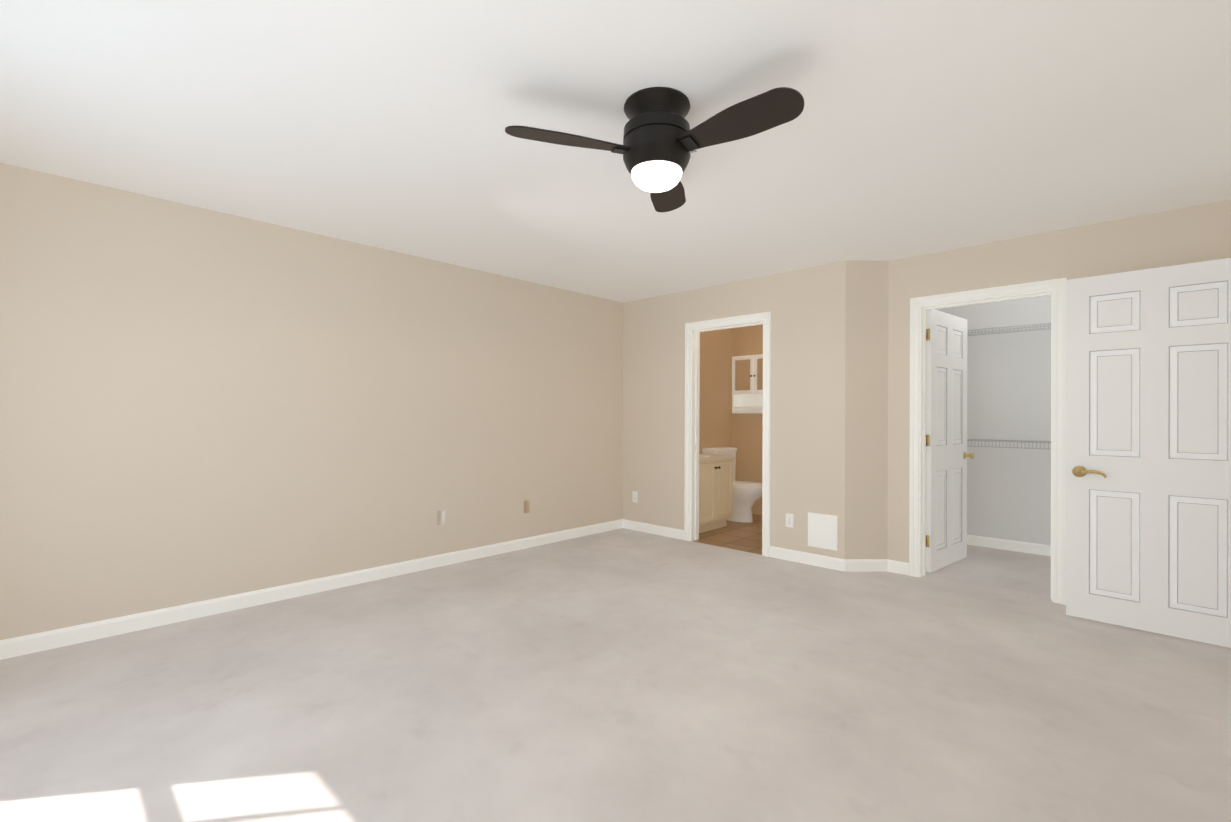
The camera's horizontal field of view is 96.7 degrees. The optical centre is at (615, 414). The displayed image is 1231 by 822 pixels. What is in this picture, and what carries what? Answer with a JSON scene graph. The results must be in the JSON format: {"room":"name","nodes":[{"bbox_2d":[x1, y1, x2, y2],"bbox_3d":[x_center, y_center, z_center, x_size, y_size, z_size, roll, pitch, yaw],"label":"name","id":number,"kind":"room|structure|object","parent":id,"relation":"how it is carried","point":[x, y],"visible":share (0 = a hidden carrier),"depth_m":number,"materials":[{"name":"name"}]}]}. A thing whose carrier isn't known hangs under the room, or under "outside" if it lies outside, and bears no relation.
{"room":"empty bedroom","nodes":[
{"label":"empty bedroom","id":0,"kind":"room"},
{"bbox_2d":[0,163,622,639],"bbox_3d":[-1.087,-0.004,4.806,0.120,2.440,6.990,0,0,44],"label":"wall","id":1,"kind":"structure","parent":0,"point":[196,403],"depth_m":3.46,"materials":[{"name":"beige paint"}]},
{"bbox_2d":[0,519,623,659],"bbox_3d":[-1.648,1.165,4.124,0.013,0.092,5.000,0,0,44],"label":"baseboard","id":2,"kind":"structure","parent":1,"relation":"attached to","point":[36,642],"depth_m":3.46,"materials":[{"name":"white wood"}]},
{"bbox_2d":[437,510,444,524],"bbox_3d":[-1.403,0.828,4.394,0.008,0.115,0.070,0,0,44],"label":"electrical outlet","id":3,"kind":"object","parent":1,"relation":"attached to","point":[439,519],"visible":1,"depth_m":4.39,"materials":[{"name":"white plastic"}]},
{"bbox_2d":[524,500,529,512],"bbox_3d":[-0.816,0.843,5.014,0.014,0.115,0.070,0,0,44],"label":"outlet","id":4,"kind":"object","parent":1,"relation":"attached to","point":[527,507],"visible":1,"depth_m":5.01,"materials":[{"name":"beige plastic"}]},
{"bbox_2d":[0,528,1230,821],"bbox_3d":[1.096,1.269,2.714,6.170,0.100,6.990,0,0,44],"label":"floor carpet","id":5,"kind":"object","parent":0,"point":[622,674],"visible":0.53,"depth_m":2.29,"materials":[{"name":"beige carpet"}]},
{"bbox_2d":[0,0,1230,302],"bbox_3d":[1.107,-1.271,2.721,6.170,0.100,6.990,0,0,44],"label":"ceiling","id":6,"kind":"structure","parent":0,"point":[920,126],"depth_m":2.27,"materials":[{"name":"white paint"}]},
{"bbox_2d":[505,87,803,211],"bbox_3d":[0.246,-1.061,2.085,0.945,0.331,1.051,0,0,44],"label":"ceiling fan","id":7,"kind":"object","parent":6,"relation":"hanging from","point":[662,141],"visible":1,"depth_m":2.06,"materials":[{"name":"black metal"}]},
{"bbox_2d":[699,328,732,453],"bbox_3d":[0.833,0.009,6.513,0.300,2.440,1.630,0,0,44],"label":"wall","id":8,"kind":"structure","parent":0,"point":[715,405],"depth_m":6.72,"materials":[{"name":"paint"}]},
{"bbox_2d":[694,514,761,554],"bbox_3d":[1.518,1.280,5.850,2.450,0.100,1.870,0,0,44],"label":"floor","id":9,"kind":"structure","parent":0,"point":[743,536],"depth_m":5.51,"materials":[{"name":"brown tile"}]},
{"bbox_2d":[699,454,735,532],"bbox_3d":[0.863,0.772,5.899,0.588,0.910,0.748,0,0,44],"label":"vanity cabinet","id":10,"kind":"object","parent":9,"relation":"on","point":[715,491],"visible":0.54,"depth_m":5.74,"materials":[{"name":"beige wood"}]},
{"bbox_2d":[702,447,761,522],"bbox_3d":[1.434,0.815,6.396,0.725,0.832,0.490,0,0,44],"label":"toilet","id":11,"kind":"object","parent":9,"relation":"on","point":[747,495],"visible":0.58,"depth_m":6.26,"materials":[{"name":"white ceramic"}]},
{"bbox_2d":[733,324,762,514],"bbox_3d":[2.214,0.015,6.404,2.450,2.440,0.120,0,0,44],"label":"wall","id":12,"kind":"structure","parent":0,"point":[747,430],"depth_m":6.84,"materials":[{"name":"paint"}]},
{"bbox_2d":[732,354,762,412],"bbox_3d":[1.715,-0.369,6.648,0.610,0.705,0.212,0,0,44],"label":"upper cabinet","id":13,"kind":"object","parent":12,"relation":"attached to","point":[747,383],"visible":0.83,"depth_m":6.70,"materials":[{"name":"white wood"}]},
{"bbox_2d":[622,255,918,562],"bbox_3d":[1.230,0.007,5.090,2.840,2.440,0.361,0,0,44],"label":"wall","id":14,"kind":"structure","parent":0,"point":[840,399],"depth_m":4.48,"materials":[{"name":"beige paint"}]},
{"bbox_2d":[632,491,637,502],"bbox_3d":[0.206,0.874,5.807,0.070,0.115,0.008,0,0,44],"label":"electrical outlet","id":15,"kind":"object","parent":14,"relation":"attached to","point":[635,497],"visible":1,"depth_m":5.80,"materials":[{"name":"white plastic"}]},
{"bbox_2d":[624,519,683,539],"bbox_3d":[0.383,1.179,5.632,0.808,0.092,0.013,0,0,44],"label":"baseboard","id":16,"kind":"structure","parent":14,"relation":"attached to","point":[633,525],"depth_m":5.61,"materials":[{"name":"white wood"}]},
{"bbox_2d":[684,312,770,556],"bbox_3d":[1.051,0.167,5.083,0.900,2.117,0.142,0,0,44],"label":"door frame","id":17,"kind":"structure","parent":14,"relation":"attached to","point":[693,330],"depth_m":5.31,"materials":[{"name":"white wood"}]},
{"bbox_2d":[786,513,793,527],"bbox_3d":[1.465,0.891,4.605,0.070,0.115,0.008,0,0,44],"label":"electrical outlet","id":18,"kind":"object","parent":14,"relation":"attached to","point":[790,520],"visible":1,"depth_m":4.60,"materials":[{"name":"white plastic"}]},
{"bbox_2d":[808,512,837,550],"bbox_3d":[1.667,0.939,4.411,0.240,0.275,0.009,0,0,44],"label":"access cover","id":19,"kind":"object","parent":14,"relation":"attached to","point":[822,530],"visible":1,"depth_m":4.41,"materials":[{"name":"white plastic"}]},
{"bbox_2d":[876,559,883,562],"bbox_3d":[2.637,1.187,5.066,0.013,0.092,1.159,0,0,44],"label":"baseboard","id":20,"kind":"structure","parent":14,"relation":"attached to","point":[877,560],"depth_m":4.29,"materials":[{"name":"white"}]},
{"bbox_2d":[935,295,1050,544],"bbox_3d":[2.941,0.010,3.711,2.020,2.440,0.004,0,0,44],"label":"wall","id":21,"kind":"structure","parent":0,"point":[1008,398],"depth_m":3.85,"materials":[{"name":"white paint"}]},
{"bbox_2d":[967,322,1050,448],"bbox_3d":[3.696,-0.240,4.692,2.036,1.060,0.312,0,0,44],"label":"wire closet shelf","id":22,"kind":"object","parent":21,"relation":"attached to","point":[1008,331],"visible":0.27,"depth_m":4.81,"materials":[{"name":"grey metal"}]},
{"bbox_2d":[967,535,1050,555],"bbox_3d":[3.791,1.191,4.799,2.050,0.092,0.013,0,0,44],"label":"baseboard","id":23,"kind":"structure","parent":21,"relation":"attached to","point":[1033,548],"depth_m":4.98,"materials":[{"name":"white wood"}]},
{"bbox_2d":[919,199,1230,296],"bbox_3d":[2.942,0.010,3.624,1.660,2.440,0.120,0,0,44],"label":"wall","id":24,"kind":"structure","parent":0,"point":[1192,234],"depth_m":3.48,"materials":[{"name":"beige paint"}]},
{"bbox_2d":[926,309,974,572],"bbox_3d":[2.704,0.200,4.457,0.770,2.034,0.179,0,0,-39],"label":"closet door","id":25,"kind":"structure","parent":24,"relation":"in","point":[947,455],"depth_m":4.41,"materials":[{"name":"white wood"}]},
{"bbox_2d":[909,278,1066,604],"bbox_3d":[2.635,0.171,3.916,0.925,2.117,0.158,0,0,44],"label":"door frame","id":26,"kind":"structure","parent":24,"relation":"attached to","point":[1056,289],"depth_m":3.80,"materials":[{"name":"white wood"}]},
{"bbox_3d":[1.776,-0.002,1.114,0.120,2.440,5.361,0,0,44],"label":"wall","id":27,"kind":"structure","parent":0,"visible":0},
{"bbox_2d":[1066,258,1230,647],"bbox_3d":[3.022,0.198,3.064,0.141,2.034,0.771,0,0,-45],"label":"entry door","id":28,"kind":"structure","parent":27,"relation":"in","point":[1148,449],"depth_m":3.06,"materials":[{"name":"white wood"}]}
]}

